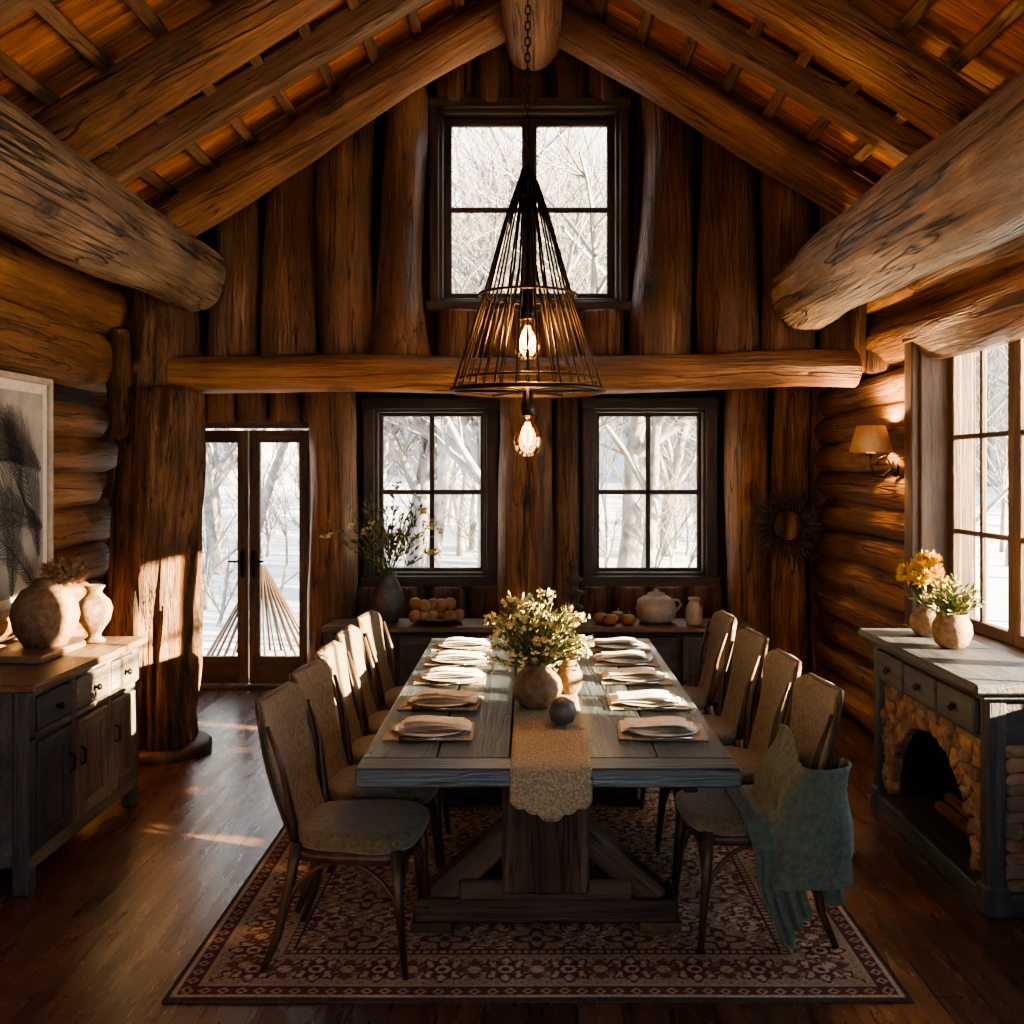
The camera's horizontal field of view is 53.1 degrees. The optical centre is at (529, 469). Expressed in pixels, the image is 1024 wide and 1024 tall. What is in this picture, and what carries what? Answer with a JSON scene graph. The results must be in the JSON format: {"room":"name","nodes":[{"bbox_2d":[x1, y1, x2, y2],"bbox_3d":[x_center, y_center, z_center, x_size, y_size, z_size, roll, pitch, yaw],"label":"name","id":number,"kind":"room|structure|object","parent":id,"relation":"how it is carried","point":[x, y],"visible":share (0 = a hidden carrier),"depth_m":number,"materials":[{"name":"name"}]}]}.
{"room":"dining room","nodes":[
{"label":"dining room","id":0,"kind":"room"},
{"bbox_2d":[0,230,129,647],"bbox_3d":[-2.824,0.017,3.083,1.151,3.533,10.931,0,0,-4],"label":"wall","id":1,"kind":"structure","parent":0,"point":[56,317],"depth_m":5.84,"materials":[{"name":"brown wood"}]},
{"bbox_2d":[0,370,52,619],"bbox_3d":[-2.585,0.120,4.925,0.040,1.215,1.185,0,0,0],"label":"framed art print","id":2,"kind":"object","parent":1,"relation":"attached to","point":[26,401],"visible":0.98,"depth_m":5.23,"materials":[{"name":"white paper"}]},
{"bbox_2d":[101,386,829,694],"bbox_3d":[-0.500,0.450,8.156,6.200,2.600,0.547,0,0,0],"label":"wall","id":3,"kind":"structure","parent":0,"point":[766,439],"depth_m":7.99,"materials":[{"name":"brown wood"}]},
{"bbox_2d":[200,417,310,688],"bbox_3d":[-2.265,0.662,8.248,1.170,2.175,0.183,0,0,0],"label":"door","id":4,"kind":"structure","parent":3,"relation":"in","point":[248,669],"depth_m":8.23,"materials":[{"name":"brown wood"}]},
{"bbox_2d":[360,396,498,587],"bbox_3d":[-0.800,0.180,8.310,1.120,1.540,0.260,0,0,0],"label":"window","id":5,"kind":"structure","parent":3,"relation":"in","point":[375,410],"depth_m":8.20,"materials":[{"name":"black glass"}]},
{"bbox_2d":[580,396,720,587],"bbox_3d":[0.963,0.180,8.310,1.125,1.540,0.260,0,0,0],"label":"window","id":6,"kind":"structure","parent":3,"relation":"in","point":[705,410],"depth_m":8.20,"materials":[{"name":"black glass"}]},
{"bbox_2d":[747,483,827,568],"bbox_3d":[1.967,0.418,7.790,0.666,0.675,0.110,0,0,0],"label":"twig wreath","id":7,"kind":"object","parent":3,"relation":"attached to","point":[766,525],"visible":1,"depth_m":7.78,"materials":[{"name":"brown wood"}]},
{"bbox_2d":[114,43,898,373],"bbox_3d":[-0.500,-1.915,6.660,6.200,2.570,0.560,0,0,0],"label":"wall","id":8,"kind":"structure","parent":0,"point":[333,258],"depth_m":6.51,"materials":[{"name":"brown wood"}]},
{"bbox_2d":[426,96,631,312],"bbox_3d":[-0.005,-1.730,6.770,1.340,1.400,0.260,0,0,0],"label":"window","id":9,"kind":"structure","parent":8,"relation":"in","point":[445,114],"depth_m":6.70,"materials":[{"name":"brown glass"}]},
{"bbox_2d":[0,689,1023,1023],"bbox_3d":[-0.500,1.800,3.100,6.800,0.100,11.000,0,0,0],"label":"floor","id":10,"kind":"structure","parent":0,"point":[112,918],"depth_m":3.99,"materials":[{"name":"brown wood"}]},
{"bbox_2d":[0,636,147,895],"bbox_3d":[-2.292,1.314,4.790,0.565,0.872,1.240,0,0,0],"label":"base cabinet","id":11,"kind":"object","parent":10,"relation":"on","point":[69,723],"visible":0.98,"depth_m":4.53,"materials":[{"name":"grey wood"}]},
{"bbox_2d":[0,640,85,663],"bbox_3d":[-2.360,0.860,4.850,0.320,0.034,0.460,0,0,0],"label":"wooden tray","id":12,"kind":"object","parent":11,"relation":"on","point":[15,653],"visible":0.74,"depth_m":4.75,"materials":[{"name":"brown wood"}]},
{"bbox_2d":[9,577,79,647],"bbox_3d":[-2.330,0.681,4.920,0.310,0.320,0.310,0,0,0],"label":"clay vase","id":13,"kind":"object","parent":12,"relation":"on","point":[44,614],"visible":1,"depth_m":4.82,"materials":[{"name":"beige ceramic"}]},
{"bbox_2d":[38,556,89,586],"bbox_3d":[-2.401,0.657,5.272,0.244,0.439,0.260,0,0,-13],"label":"dried flowers","id":14,"kind":"object","parent":13,"relation":"in","point":[68,571],"visible":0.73,"depth_m":5.20,"materials":[{"name":"brown plant"}]},
{"bbox_2d":[78,584,112,643],"bbox_3d":[-2.220,0.731,5.220,0.176,0.290,0.176,0,0,0],"label":"ceramic urn","id":15,"kind":"object","parent":11,"relation":"on","point":[96,609],"visible":0.94,"depth_m":5.17,"materials":[{"name":"beige ceramic"}]},
{"bbox_2d":[103,289,211,765],"bbox_3d":[-2.342,0.299,6.379,0.691,2.902,0.650,0,0,-4],"label":"post","id":16,"kind":"object","parent":10,"relation":"on","point":[155,585],"visible":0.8,"depth_m":6.21,"materials":[{"name":"brown wood"}]},
{"bbox_2d":[0,95,225,312],"bbox_3d":[-2.149,-1.211,2.110,0.564,0.547,8.622,0,0,0],"label":"log beam","id":17,"kind":"structure","parent":16,"relation":"on","point":[54,200],"depth_m":4.57,"materials":[{"name":"brown wood"}]},
{"bbox_2d":[133,349,861,393],"bbox_3d":[-0.200,-0.616,6.424,4.500,0.285,0.275,0,0,0],"label":"log","id":18,"kind":"object","parent":16,"relation":"attached to","point":[619,374],"visible":0.82,"depth_m":6.33,"materials":[{"name":"brown wood"}]},
{"bbox_2d":[356,609,403,710],"bbox_3d":[-0.685,1.288,5.856,0.610,0.933,0.448,0,0,5],"label":"dining chair","id":19,"kind":"object","parent":10,"relation":"on","point":[369,623],"visible":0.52,"depth_m":5.92,"materials":[{"name":"fabric"}]},
{"bbox_2d":[161,789,913,1002],"bbox_3d":[0.025,1.745,4.480,2.470,0.012,2.240,0,0,0],"label":"rug","id":20,"kind":"object","parent":10,"relation":"on","point":[346,948],"visible":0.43,"depth_m":3.71,"materials":[{"name":"fabric"}]},
{"bbox_2d":[254,681,430,979],"bbox_3d":[-0.679,1.275,3.728,0.610,0.933,0.448,0,0,7],"label":"dining chair","id":21,"kind":"object","parent":20,"relation":"on","point":[357,833],"visible":1,"depth_m":3.60,"materials":[{"name":"fabric"}]},
{"bbox_2d":[289,658,444,912],"bbox_3d":[-0.669,1.275,4.208,0.610,0.933,0.448,0,0,7],"label":"dining chair","id":22,"kind":"object","parent":20,"relation":"on","point":[314,677],"visible":0.5,"depth_m":4.26,"materials":[{"name":"fabric"}]},
{"bbox_2d":[315,640,450,866],"bbox_3d":[-0.675,1.275,4.703,0.610,0.933,0.448,0,0,2],"label":"dining chair","id":23,"kind":"object","parent":20,"relation":"on","point":[333,653],"visible":0.35,"depth_m":4.82,"materials":[{"name":"fabric"}]},
{"bbox_2d":[335,624,445,826],"bbox_3d":[-0.680,1.275,5.202,0.610,0.933,0.448,0,0,1],"label":"dining chair","id":24,"kind":"object","parent":20,"relation":"on","point":[350,636],"visible":0.33,"depth_m":5.29,"materials":[{"name":"fabric"}]},
{"bbox_2d":[355,638,740,932],"bbox_3d":[0.060,1.363,4.700,1.280,0.750,2.630,0,0,0],"label":"dining table","id":25,"kind":"object","parent":20,"relation":"on","point":[546,874],"visible":0.74,"depth_m":3.85,"materials":[{"name":"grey wood"}]},
{"bbox_2d":[382,715,475,740],"bbox_3d":[-0.375,0.962,3.856,0.330,0.051,0.300,0,0,0],"label":"place setting","id":26,"kind":"object","parent":25,"relation":"on","point":[418,727],"visible":1,"depth_m":3.82,"materials":[{"name":"beige fabric"}]},
{"bbox_2d":[397,689,482,710],"bbox_3d":[-0.375,0.962,4.326,0.330,0.051,0.300,0,0,3],"label":"place setting","id":27,"kind":"object","parent":25,"relation":"on","point":[429,699],"visible":1,"depth_m":4.29,"materials":[{"name":"beige fabric"}]},
{"bbox_2d":[413,667,485,684],"bbox_3d":[-0.375,0.962,4.826,0.330,0.051,0.300,0,0,-2],"label":"place setting","id":28,"kind":"object","parent":25,"relation":"on","point":[437,675],"visible":1,"depth_m":4.79,"materials":[{"name":"beige fabric"}]},
{"bbox_2d":[424,650,489,666],"bbox_3d":[-0.375,0.962,5.276,0.330,0.051,0.300,0,0,-4],"label":"place setting","id":29,"kind":"object","parent":25,"relation":"on","point":[448,657],"visible":0.98,"depth_m":5.25,"materials":[{"name":"beige fabric"}]},
{"bbox_2d":[431,637,491,650],"bbox_3d":[-0.375,0.962,5.696,0.330,0.051,0.300,0,0,-1],"label":"place setting","id":30,"kind":"object","parent":25,"relation":"on","point":[452,643],"visible":0.99,"depth_m":5.66,"materials":[{"name":"beige fabric"}]},
{"bbox_2d":[510,640,592,821],"bbox_3d":[0.070,1.069,4.671,0.272,0.177,2.619,0,0,0],"label":"table runner","id":31,"kind":"object","parent":25,"relation":"on","point":[551,779],"visible":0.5,"depth_m":3.39,"materials":[{"name":"fabric"}]},
{"bbox_2d":[482,587,594,709],"bbox_3d":[0.032,0.730,4.251,0.472,0.501,0.462,0,0,12],"label":"flower vase","id":32,"kind":"object","parent":31,"relation":"on","point":[537,684],"visible":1,"depth_m":4.18,"materials":[{"name":"beige ceramic"}]},
{"bbox_2d":[548,696,576,725],"bbox_3d":[0.125,0.928,3.950,0.110,0.105,0.110,0,0,0],"label":"glass ornament","id":33,"kind":"object","parent":31,"relation":"on","point":[562,711],"visible":1,"depth_m":3.91,"materials":[{"name":"glass"}]},
{"bbox_2d":[557,658,582,694],"bbox_3d":[0.175,0.906,4.500,0.120,0.150,0.120,0,0,0],"label":"ceramic jar","id":34,"kind":"object","parent":31,"relation":"on","point":[572,681],"visible":0.74,"depth_m":4.46,"materials":[{"name":"beige ceramic"}]},
{"bbox_2d":[590,637,650,650],"bbox_3d":[0.495,0.962,5.704,0.330,0.051,0.300,0,0,0],"label":"place setting","id":35,"kind":"object","parent":25,"relation":"on","point":[618,643],"visible":0.97,"depth_m":5.65,"materials":[{"name":"beige fabric"}]},
{"bbox_2d":[594,650,659,665],"bbox_3d":[0.495,0.962,5.284,0.330,0.051,0.300,0,0,2],"label":"place setting","id":36,"kind":"object","parent":25,"relation":"on","point":[627,657],"visible":1,"depth_m":5.22,"materials":[{"name":"beige fabric"}]},
{"bbox_2d":[598,667,672,684],"bbox_3d":[0.495,0.962,4.834,0.330,0.051,0.300,0,0,1],"label":"place setting","id":37,"kind":"object","parent":25,"relation":"on","point":[633,675],"visible":1,"depth_m":4.78,"materials":[{"name":"beige fabric"}]},
{"bbox_2d":[606,689,690,709],"bbox_3d":[0.495,0.962,4.334,0.330,0.051,0.300,0,0,0],"label":"place setting","id":38,"kind":"object","parent":25,"relation":"on","point":[650,699],"visible":1,"depth_m":4.27,"materials":[{"name":"beige fabric"}]},
{"bbox_2d":[616,716,708,740],"bbox_3d":[0.495,0.962,3.864,0.330,0.051,0.300,0,0,3],"label":"place setting","id":39,"kind":"object","parent":25,"relation":"on","point":[659,728],"visible":1,"depth_m":3.80,"materials":[{"name":"beige fabric"}]},
{"bbox_2d":[639,627,768,808],"bbox_3d":[0.870,1.275,5.085,0.610,0.933,0.448,0,0,-6],"label":"dining chair","id":40,"kind":"object","parent":20,"relation":"on","point":[751,646],"visible":0.58,"depth_m":5.14,"materials":[{"name":"fabric"}]},
{"bbox_2d":[655,648,801,884],"bbox_3d":[0.870,1.275,4.482,0.610,0.933,0.448,0,0,-3],"label":"dining chair","id":41,"kind":"object","parent":20,"relation":"on","point":[781,669],"visible":0.39,"depth_m":4.56,"materials":[{"name":"fabric"}]},
{"bbox_2d":[673,672,843,954],"bbox_3d":[0.870,1.275,3.905,0.610,0.933,0.448,0,0,-6],"label":"dining chair","id":42,"kind":"object","parent":20,"relation":"on","point":[709,815],"visible":0.57,"depth_m":3.79,"materials":[{"name":"fabric"}]},
{"bbox_2d":[723,723,853,946],"bbox_3d":[0.967,1.334,3.798,0.423,0.696,0.453,0,0,0],"label":"throw blanket","id":43,"kind":"object","parent":42,"relation":"on","point":[802,835],"visible":1,"depth_m":3.61,"materials":[{"name":"teal fabric"}]},
{"bbox_2d":[321,618,755,702],"bbox_3d":[0.060,1.450,7.715,3.180,0.600,0.470,0,0,0],"label":"console","id":44,"kind":"object","parent":10,"relation":"on","point":[678,643],"visible":0.25,"depth_m":7.50,"materials":[{"name":"brown wood"}]},
{"bbox_2d":[319,481,446,622],"bbox_3d":[-1.110,0.613,7.734,0.942,1.070,0.645,0,0,0],"label":"vase","id":45,"kind":"object","parent":44,"relation":"on","point":[388,599],"visible":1,"depth_m":7.68,"materials":[{"name":"ceramic"}]},
{"bbox_2d":[409,597,464,624],"bbox_3d":[-0.701,1.056,7.700,0.428,0.186,0.380,0,0,0],"label":"bowl","id":46,"kind":"object","parent":44,"relation":"on","point":[427,615],"visible":1,"depth_m":7.62,"materials":[{"name":"orange food"}]},
{"bbox_2d":[563,548,584,623],"bbox_3d":[0.330,0.869,7.700,0.170,0.560,0.170,0,0,0],"label":"finial","id":47,"kind":"object","parent":44,"relation":"on","point":[573,594],"visible":0.79,"depth_m":7.67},
{"bbox_2d":[593,610,606,622],"bbox_3d":[0.530,1.098,7.680,0.108,0.102,0.108,0,0,22],"label":"pumpkin","id":48,"kind":"object","parent":44,"relation":"on","point":[598,617],"visible":0.86,"depth_m":7.64,"materials":[{"name":"orange plant"}]},
{"bbox_2d":[603,611,618,624],"bbox_3d":[0.600,1.098,7.600,0.108,0.102,0.108,0,0,22],"label":"pumpkin","id":49,"kind":"object","parent":44,"relation":"on","point":[610,619],"visible":1,"depth_m":7.56,"materials":[{"name":"orange plant"}]},
{"bbox_2d":[612,608,623,621],"bbox_3d":[0.660,1.098,7.760,0.108,0.102,0.108,0,0,22],"label":"pumpkin","id":50,"kind":"object","parent":44,"relation":"on","point":[618,613],"visible":0.48,"depth_m":7.72,"materials":[{"name":"orange plant"}]},
{"bbox_2d":[621,611,635,624],"bbox_3d":[0.730,1.098,7.600,0.108,0.102,0.108,0,0,22],"label":"pumpkin","id":51,"kind":"object","parent":44,"relation":"on","point":[627,619],"visible":1,"depth_m":7.56,"materials":[{"name":"orange plant"}]},
{"bbox_2d":[635,589,681,623],"bbox_3d":[0.950,1.022,7.720,0.309,0.255,0.309,0,0,40],"label":"teapot","id":52,"kind":"object","parent":44,"relation":"on","point":[655,607],"visible":1,"depth_m":7.61,"materials":[{"name":"beige ceramic"}]},
{"bbox_2d":[686,597,701,625],"bbox_3d":[1.220,1.046,7.620,0.124,0.205,0.124,0,0,0],"label":"lidded jar","id":53,"kind":"object","parent":44,"relation":"on","point":[693,609],"visible":1,"depth_m":7.57,"materials":[{"name":"white ceramic"}]},
{"bbox_2d":[682,610,736,714],"bbox_3d":[0.870,1.288,5.852,0.610,0.933,0.448,0,0,-3],"label":"dining chair","id":54,"kind":"object","parent":10,"relation":"on","point":[703,695],"visible":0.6,"depth_m":5.87,"materials":[{"name":"fabric"}]},
{"bbox_2d":[858,628,1023,918],"bbox_3d":[1.945,1.290,4.665,0.450,0.920,1.430,0,0,0],"label":"fireplace","id":55,"kind":"object","parent":10,"relation":"on","point":[949,723],"visible":1,"depth_m":4.39,"materials":[{"name":"stone"}]},
{"bbox_2d":[895,549,952,636],"bbox_3d":[1.969,0.609,5.114,0.256,0.437,0.295,0,0,0],"label":"vase","id":56,"kind":"object","parent":55,"relation":"on","point":[922,571],"visible":0.85,"depth_m":5.06,"materials":[{"name":"beige ceramic"}]},
{"bbox_2d":[917,573,985,648],"bbox_3d":[1.961,0.655,4.779,0.292,0.346,0.295,0,0,31],"label":"plant pot","id":57,"kind":"object","parent":55,"relation":"on","point":[952,628],"visible":1,"depth_m":4.72,"materials":[{"name":"beige ceramic"}]},
{"bbox_2d":[0,0,1023,207],"bbox_3d":[0.000,-2.156,2.300,6.302,2.106,9.300,0,0,0],"label":"ceiling","id":58,"kind":"structure","parent":0,"point":[49,49],"depth_m":5.49,"materials":[{"name":"brown wood"}]},
{"bbox_2d":[31,0,988,284],"bbox_3d":[-0.002,-2.004,3.053,5.630,1.856,6.819,0,0,0],"label":"logs","id":59,"kind":"object","parent":58,"relation":"attached to","point":[169,70],"visible":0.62,"depth_m":6.11},
{"bbox_2d":[501,0,562,70],"bbox_3d":[-0.006,-2.668,2.125,0.420,0.405,8.650,0,0,0],"label":"log","id":60,"kind":"object","parent":58,"relation":"attached to","point":[545,17],"visible":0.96,"depth_m":5.94,"materials":[{"name":"brown wood"}]},
{"bbox_2d":[449,0,605,456],"bbox_3d":[-0.010,-1.283,4.400,0.672,2.456,0.672,0,0,0],"label":"pendant chandelier","id":61,"kind":"object","parent":60,"relation":"hanging from","point":[527,186],"visible":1,"depth_m":4.37,"materials":[{"name":"brown metal"}]},
{"bbox_2d":[806,234,1023,733],"bbox_3d":[2.352,0.011,3.050,0.436,3.523,10.900,0,0,0],"label":"wall","id":62,"kind":"structure","parent":0,"point":[863,516],"depth_m":6.55,"materials":[{"name":"brown wood"}]},
{"bbox_2d":[849,425,898,477],"bbox_3d":[2.092,-0.111,6.250,0.285,0.318,0.260,0,0,0],"label":"lamp","id":63,"kind":"object","parent":62,"relation":"attached to","point":[870,439],"visible":1,"depth_m":6.17,"materials":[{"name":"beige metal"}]},
{"bbox_2d":[901,281,1023,659],"bbox_3d":[2.360,0.080,4.675,0.360,1.900,2.710,0,0,0],"label":"window","id":64,"kind":"structure","parent":62,"relation":"in","point":[939,435],"depth_m":5.87,"materials":[{"name":"brown wood"}]},
{"bbox_3d":[-0.200,-0.725,-2.300,5.600,4.950,0.160,0,0,0],"label":"wall","id":65,"kind":"structure","parent":0,"visible":0},
{"bbox_2d":[770,68,1023,330],"bbox_3d":[1.710,-1.082,2.110,0.563,0.556,8.622,0,0,0],"label":"log beam","id":66,"kind":"structure","parent":65,"relation":"attached to","point":[960,195],"depth_m":4.10,"materials":[{"name":"brown wood"}]},
{"label":"outside","id":67,"kind":"structure","parent":0,"visible":0},
{"bbox_2d":[202,443,1007,655],"bbox_3d":[0.000,-0.517,25.000,140.000,5.373,150.000,0,0,0],"label":"snowy ground","id":68,"kind":"structure","parent":67,"point":[997,572],"depth_m":20.14,"materials":[{"name":"white snow"}]},
{"bbox_2d":[206,565,298,655],"bbox_3d":[-2.881,1.550,10.999,1.262,1.054,1.256,0,0,0],"label":"stick teepee","id":69,"kind":"object","parent":68,"relation":"on","point":[269,589],"visible":0.42,"depth_m":10.85,"materials":[{"name":"beige wood"}]},
{"bbox_2d":[202,128,1007,627],"bbox_3d":[-1.279,-3.395,19.860,29.746,11.151,22.974,0,0,0],"label":"grove","id":70,"kind":"object","parent":68,"relation":"on","point":[455,437],"visible":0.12,"depth_m":14.47,"materials":[{"name":"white plant"}]},
{"bbox_2d":[213,244,1007,486],"bbox_3d":[0.060,-4.446,33.899,93.889,13.568,37.692,0,0,0],"label":"treeline","id":71,"kind":"object","parent":68,"relation":"on","point":[231,476],"visible":0.02,"depth_m":39.71,"materials":[{"name":"white plant"}]}
]}

